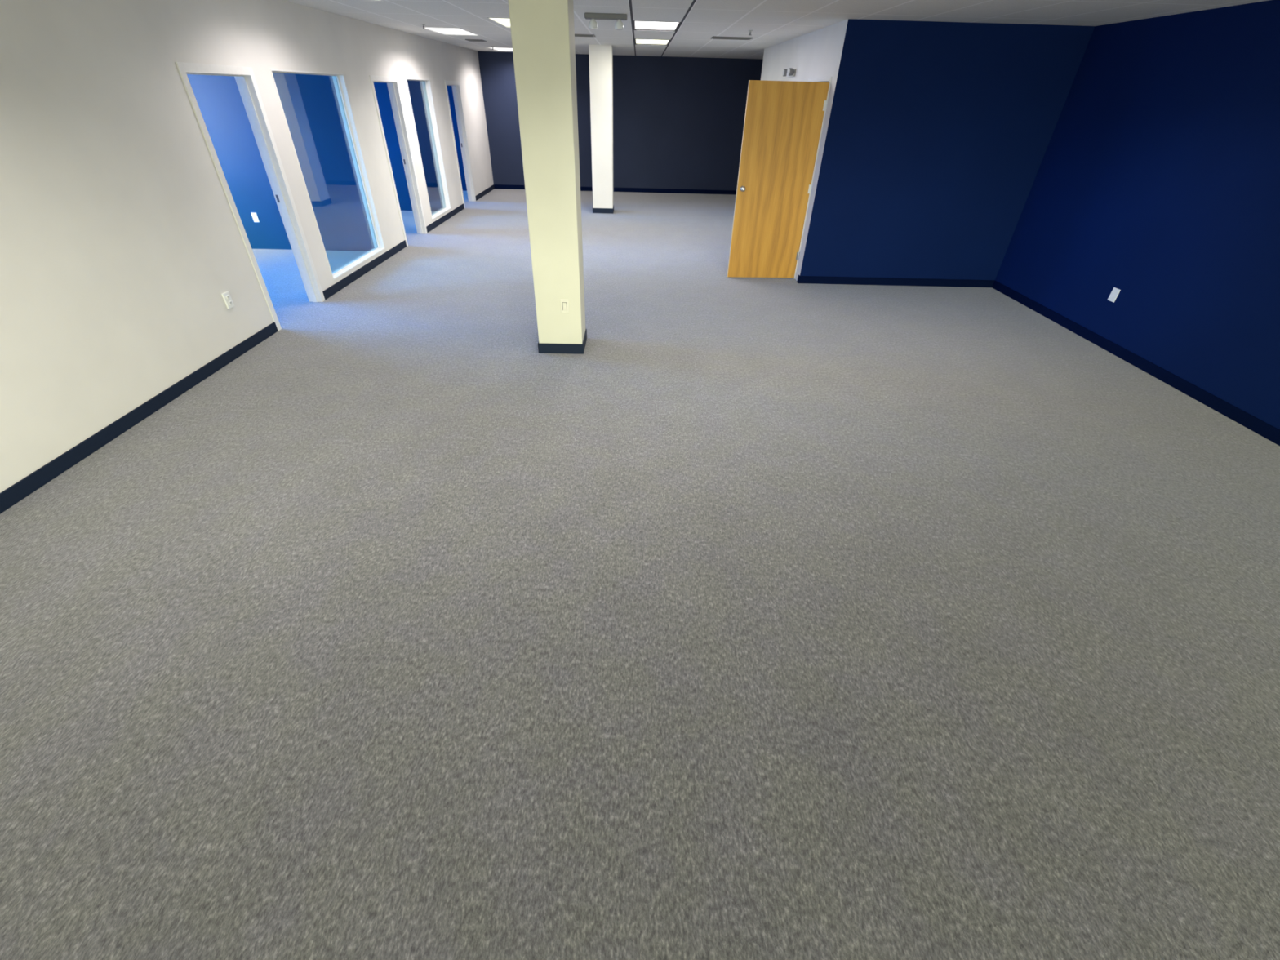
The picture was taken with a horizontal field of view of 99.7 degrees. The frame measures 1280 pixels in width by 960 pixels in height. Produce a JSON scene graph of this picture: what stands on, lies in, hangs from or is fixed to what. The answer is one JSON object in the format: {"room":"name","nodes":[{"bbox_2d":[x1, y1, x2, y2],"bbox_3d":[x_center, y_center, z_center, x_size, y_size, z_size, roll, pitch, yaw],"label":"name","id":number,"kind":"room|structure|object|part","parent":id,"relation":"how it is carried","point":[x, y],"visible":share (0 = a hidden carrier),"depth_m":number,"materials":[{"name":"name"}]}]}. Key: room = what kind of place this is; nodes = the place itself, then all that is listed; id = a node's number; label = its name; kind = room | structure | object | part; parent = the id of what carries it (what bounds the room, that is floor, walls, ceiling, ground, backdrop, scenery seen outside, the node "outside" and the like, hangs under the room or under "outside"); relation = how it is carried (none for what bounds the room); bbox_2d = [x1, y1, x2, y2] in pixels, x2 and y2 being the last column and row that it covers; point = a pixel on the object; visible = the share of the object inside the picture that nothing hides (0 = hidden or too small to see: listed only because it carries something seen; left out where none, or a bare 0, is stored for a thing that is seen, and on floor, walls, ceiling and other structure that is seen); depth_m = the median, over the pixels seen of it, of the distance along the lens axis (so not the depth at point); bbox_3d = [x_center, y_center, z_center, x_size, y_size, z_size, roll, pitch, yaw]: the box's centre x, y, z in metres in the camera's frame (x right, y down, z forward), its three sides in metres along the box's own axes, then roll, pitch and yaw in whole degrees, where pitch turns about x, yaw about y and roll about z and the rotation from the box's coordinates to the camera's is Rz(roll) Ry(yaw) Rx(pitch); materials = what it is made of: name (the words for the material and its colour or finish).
{"room":"empty office space","nodes":[
{"label":"empty office space","id":0,"kind":"room"},
{"bbox_2d":[0,0,493,493],"bbox_3d":[-3.737,-2.136,4.006,0.130,2.748,22.010,1,36,-1],"label":"wall","id":1,"kind":"structure","parent":0,"point":[122,242],"depth_m":3.92,"materials":[{"name":"white paint"}]},
{"bbox_2d":[0,321,278,513],"bbox_3d":[-3.690,1.896,0.656,0.012,0.096,11.869,1,36,-1],"label":"baseboard","id":2,"kind":"structure","parent":1,"relation":"attached to","point":[14,494],"depth_m":3.82,"materials":[{"name":"rubber"}]},
{"bbox_2d":[221,291,234,309],"bbox_3d":[-3.681,-1.610,4.827,0.024,0.135,0.085,1,36,-1],"label":"wall outlet","id":3,"kind":"object","parent":1,"relation":"attached to","point":[227,298],"visible":1,"depth_m":4.82,"materials":[{"name":"white plastic"}]},
{"bbox_2d":[175,62,324,330],"bbox_3d":[-3.745,-2.700,5.286,0.154,2.175,1.010,1,36,-1],"label":"door frame","id":4,"kind":"structure","parent":1,"relation":"in","point":[245,78],"depth_m":5.31,"materials":[{"name":"white wood"}]},
{"bbox_2d":[269,68,385,280],"bbox_3d":[-3.745,-3.708,6.576,0.140,2.035,1.620,1,36,-1],"label":"window","id":5,"kind":"structure","parent":1,"relation":"in","point":[339,81],"depth_m":7.02,"materials":[{"name":"white wood"}]},
{"bbox_2d":[322,240,406,300],"bbox_3d":[-3.700,-2.944,7.415,0.012,0.096,2.736,1,36,-1],"label":"baseboard","id":6,"kind":"structure","parent":1,"relation":"attached to","point":[344,282],"depth_m":7.17,"materials":[{"name":"rubber"}]},
{"bbox_2d":[368,75,427,246],"bbox_3d":[-3.750,-4.884,8.335,0.154,2.175,1.020,1,36,-1],"label":"door","id":7,"kind":"structure","parent":1,"relation":"in","point":[393,84],"depth_m":8.46,"materials":[{"name":"white wood"}]},
{"bbox_2d":[405,77,450,220],"bbox_3d":[-3.749,-5.804,9.503,0.140,2.035,1.160,1,36,-1],"label":"window frame","id":8,"kind":"structure","parent":1,"relation":"in","point":[426,85],"depth_m":9.86,"materials":[{"name":"white wood"}]},
{"bbox_2d":[426,203,464,232],"bbox_3d":[-3.704,-5.048,10.352,0.012,0.096,2.450,1,36,-1],"label":"baseboard","id":9,"kind":"structure","parent":1,"relation":"attached to","point":[453,212],"depth_m":10.20,"materials":[{"name":"rubber"}]},
{"bbox_2d":[444,80,475,208],"bbox_3d":[-3.754,-6.899,11.148,0.154,2.175,1.000,1,36,-1],"label":"door frame","id":10,"kind":"structure","parent":1,"relation":"in","point":[455,85],"depth_m":11.32,"materials":[{"name":"white wood"}]},
{"bbox_2d":[475,184,494,200],"bbox_3d":[-3.708,-6.904,12.944,0.012,0.096,1.925,1,36,-1],"label":"baseboard","id":11,"kind":"structure","parent":1,"relation":"attached to","point":[485,192],"depth_m":12.85,"materials":[{"name":"rubber"}]},
{"bbox_2d":[186,72,374,251],"bbox_3d":[-5.716,-4.671,7.471,3.817,2.748,0.100,1,36,-1],"label":"wall","id":12,"kind":"structure","parent":0,"point":[309,103],"depth_m":7.54,"materials":[{"name":"blue paint"}]},
{"bbox_2d":[250,212,259,222],"bbox_3d":[-5.685,-3.879,7.971,0.080,0.130,0.008,1,36,-1],"label":"wall outlet","id":13,"kind":"object","parent":12,"relation":"attached to","point":[254,215],"visible":1,"depth_m":7.97,"materials":[{"name":"white plastic"}]},
{"bbox_2d":[373,80,443,211],"bbox_3d":[-5.720,-6.679,10.275,3.817,2.748,0.100,1,36,-1],"label":"wall","id":14,"kind":"structure","parent":0,"point":[415,87],"depth_m":10.37,"materials":[{"name":"blue paint"}]},
{"bbox_2d":[446,85,466,191],"bbox_3d":[-5.723,-8.345,12.601,3.817,2.748,0.100,1,36,-1],"label":"wall","id":15,"kind":"structure","parent":0,"point":[449,87],"depth_m":12.72,"materials":[{"name":"blue paint"}]},
{"bbox_2d":[477,51,763,190],"bbox_3d":[0.580,-8.513,13.074,8.534,2.748,0.150,1,36,-1],"label":"wall","id":16,"kind":"structure","parent":0,"point":[678,122],"depth_m":12.91,"materials":[{"name":"blue paint"}]},
{"bbox_2d":[493,184,736,195],"bbox_3d":[0.557,-7.388,13.780,8.522,0.096,0.012,1,36,-1],"label":"baseboard","id":17,"kind":"structure","parent":16,"relation":"attached to","point":[496,186],"depth_m":13.77,"materials":[{"name":"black rubber"}]},
{"bbox_2d":[0,188,1279,959],"bbox_3d":[-1.411,-0.929,4.873,12.781,0.120,22.310,1,36,-1],"label":"floor","id":18,"kind":"structure","parent":0,"point":[760,618],"depth_m":2.50,"materials":[{"name":"grey carpet"}]},
{"bbox_2d":[507,0,586,354],"bbox_3d":[-0.730,-2.457,4.568,0.433,2.748,0.420,1,36,-1],"label":"column","id":19,"kind":"structure","parent":18,"relation":"on","point":[543,31],"depth_m":4.29,"materials":[{"name":"beige paint"}]},
{"bbox_3d":[-0.759,-1.379,5.340,0.433,0.096,0.420,1,36,-1],"label":"baseboard","id":20,"kind":"part","parent":19,"relation":"part of","materials":[{"name":"rubber"}]},
{"bbox_2d":[560,299,568,313],"bbox_3d":[-0.688,-1.589,4.937,0.075,0.125,0.011,1,36,-1],"label":"wall outlet","id":21,"kind":"object","parent":19,"relation":"attached to","point":[564,303],"visible":1,"depth_m":4.93,"materials":[{"name":"beige plastic"}]},
{"bbox_2d":[562,302,567,310],"bbox_3d":[-0.688,-1.589,4.934,0.041,0.072,0.003,1,36,-1],"label":"receptacle","id":22,"kind":"object","parent":21,"relation":"attached to","point":[564,304],"depth_m":4.93,"materials":[{"name":"beige plastic"}]},
{"bbox_2d":[588,44,613,213],"bbox_3d":[-0.745,-6.818,10.657,0.434,2.748,0.430,1,36,-1],"label":"column","id":23,"kind":"structure","parent":18,"relation":"on","point":[601,56],"depth_m":10.39,"materials":[{"name":"white paint"}]},
{"bbox_3d":[-0.774,-5.740,11.429,0.434,0.096,0.430,1,36,-1],"label":"baseboard","id":24,"kind":"part","parent":23,"relation":"part of","materials":[{"name":"rubber"}]},
{"bbox_2d":[284,0,1269,59],"bbox_3d":[-1.348,-3.269,3.198,12.781,0.140,22.310,1,36,-1],"label":"ceiling","id":25,"kind":"structure","parent":0,"point":[771,22],"depth_m":5.66,"materials":[{"name":"tile"}]},
{"bbox_2d":[420,26,479,35],"bbox_3d":[-2.826,-6.760,8.075,0.560,0.078,1.150,1,36,-1],"label":"ceiling light","id":26,"kind":"object","parent":25,"relation":"attached to","point":[450,31],"visible":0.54,"depth_m":8.18,"materials":[{"name":"white plastic"}]},
{"bbox_2d":[427,27,473,34],"bbox_3d":[-2.826,-6.742,8.088,0.524,0.006,1.114,1,36,-1],"label":"diffuser","id":27,"kind":"object","parent":26,"relation":"attached to","point":[441,30],"depth_m":8.14,"materials":[{"name":"white plastic"}]},
{"bbox_2d":[465,39,486,41],"bbox_3d":[-2.859,-7.660,9.405,0.300,0.014,0.300,1,36,-1],"label":"ceiling vent","id":28,"kind":"object","parent":25,"relation":"in","point":[470,40],"visible":1,"depth_m":9.33,"materials":[{"name":"metal"}]},
{"bbox_2d":[486,17,510,27],"bbox_3d":[-1.544,-5.865,6.873,0.560,0.078,1.150,1,36,-1],"label":"ceiling light","id":29,"kind":"object","parent":25,"relation":"attached to","point":[505,22],"visible":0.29,"depth_m":6.80,"materials":[{"name":"white plastic"}]},
{"bbox_2d":[492,17,510,26],"bbox_3d":[-1.545,-5.847,6.887,0.524,0.006,1.114,1,36,-1],"label":"diffuser","id":30,"kind":"object","parent":29,"relation":"attached to","point":[503,21],"depth_m":6.80,"materials":[{"name":"white plastic"}]},
{"bbox_2d":[487,47,512,51],"bbox_3d":[-2.831,-9.142,11.400,0.560,0.078,1.150,1,36,-1],"label":"ceiling light","id":31,"kind":"object","parent":25,"relation":"attached to","point":[500,49],"visible":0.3,"depth_m":11.54,"materials":[{"name":"white plastic"}]},
{"bbox_2d":[491,47,512,50],"bbox_3d":[-2.832,-9.124,11.414,0.524,0.006,1.114,1,36,-1],"label":"diffuser","id":32,"kind":"object","parent":31,"relation":"attached to","point":[495,48],"depth_m":11.51,"materials":[{"name":"white plastic"}]},
{"bbox_2d":[574,34,595,36],"bbox_3d":[-0.927,-6.678,8.106,0.500,0.014,0.280,1,36,-1],"label":"ceiling vent","id":33,"kind":"object","parent":25,"relation":"in","point":[575,35],"visible":0.6,"depth_m":8.04,"materials":[{"name":"metal"}]},
{"bbox_2d":[584,13,626,30],"bbox_3d":[-0.370,-5.010,5.901,0.460,0.133,0.130,1,36,-1],"label":"emergency light","id":34,"kind":"object","parent":25,"relation":"attached to","point":[593,24],"visible":1,"depth_m":5.84,"materials":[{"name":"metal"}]},
{"bbox_2d":[635,39,670,45],"bbox_3d":[0.197,-7.273,8.906,0.560,0.078,1.150,1,36,-1],"label":"ceiling light","id":35,"kind":"object","parent":25,"relation":"attached to","point":[637,42],"visible":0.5,"depth_m":9.04,"materials":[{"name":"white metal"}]},
{"bbox_2d":[635,39,668,44],"bbox_3d":[0.197,-7.255,8.919,0.524,0.006,1.114,1,36,-1],"label":"diffuser","id":36,"kind":"object","parent":35,"relation":"attached to","point":[637,41],"depth_m":8.97,"materials":[{"name":"white plastic"}]},
{"bbox_2d":[633,20,680,31],"bbox_3d":[0.200,-5.759,6.792,0.560,0.078,1.150,1,36,-1],"label":"ceiling light","id":37,"kind":"object","parent":25,"relation":"attached to","point":[637,24],"visible":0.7,"depth_m":6.87,"materials":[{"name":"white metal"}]},
{"bbox_2d":[711,35,752,39],"bbox_3d":[1.342,-6.476,7.910,0.580,0.014,0.300,1,36,-1],"label":"ceiling vent","id":38,"kind":"object","parent":25,"relation":"in","point":[713,37],"visible":1,"depth_m":7.83,"materials":[{"name":"metal"}]},
{"bbox_2d":[760,19,848,280],"bbox_3d":[3.522,-5.165,8.511,2.663,2.748,4.754,1,36,-1],"label":"wall","id":39,"kind":"structure","parent":0,"point":[815,54],"depth_m":6.95,"materials":[{"name":"white paint"}]},
{"bbox_2d":[727,76,831,279],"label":"door","id":40,"kind":"structure","parent":39,"relation":"in","point":[784,120],"depth_m":6.77,"materials":[{"name":"brown wood"}]},
{"bbox_3d":[1.305,-3.678,6.821,0.066,0.066,0.075,0,36,-3],"label":"knob","id":41,"kind":"part","parent":40,"relation":"part of","materials":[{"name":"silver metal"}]},
{"bbox_3d":[2.247,-4.021,7.284,0.150,2.260,1.020,1,36,-1],"label":"frame","id":42,"kind":"part","parent":40,"relation":"part of","materials":[{"name":"white paint"}]},
{"bbox_2d":[782,67,795,76],"bbox_3d":[2.162,-5.897,7.809,0.101,0.095,0.450,1,36,-1],"label":"emergency light","id":43,"kind":"object","parent":39,"relation":"attached to","point":[791,72],"visible":1,"depth_m":7.71,"materials":[{"name":"white plastic"}]},
{"bbox_2d":[796,18,1094,287],"bbox_3d":[3.518,-3.810,6.618,2.675,2.748,0.132,1,36,-1],"label":"wall","id":44,"kind":"structure","parent":0,"point":[939,135],"depth_m":6.43,"materials":[{"name":"blue paint"}]},
{"bbox_2d":[995,0,1279,429],"bbox_3d":[4.934,-1.987,4.126,0.150,2.748,22.010,1,36,-1],"label":"wall","id":45,"kind":"structure","parent":0,"point":[1157,181],"depth_m":4.89,"materials":[{"name":"blue paint"}]},
{"bbox_2d":[1107,287,1120,302],"bbox_3d":[4.834,-1.888,5.504,0.008,0.128,0.092,1,36,-1],"label":"wall outlet","id":46,"kind":"object","parent":45,"relation":"attached to","point":[1115,291],"visible":1,"depth_m":5.50,"materials":[{"name":"white plastic"}]},
{"bbox_2d":[991,280,1279,445],"bbox_3d":[4.829,1.410,1.657,0.012,0.096,14.040,1,36,-1],"label":"baseboard","id":47,"kind":"structure","parent":45,"relation":"attached to","point":[1272,433],"depth_m":5.03,"materials":[{"name":"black rubber"}]}
]}

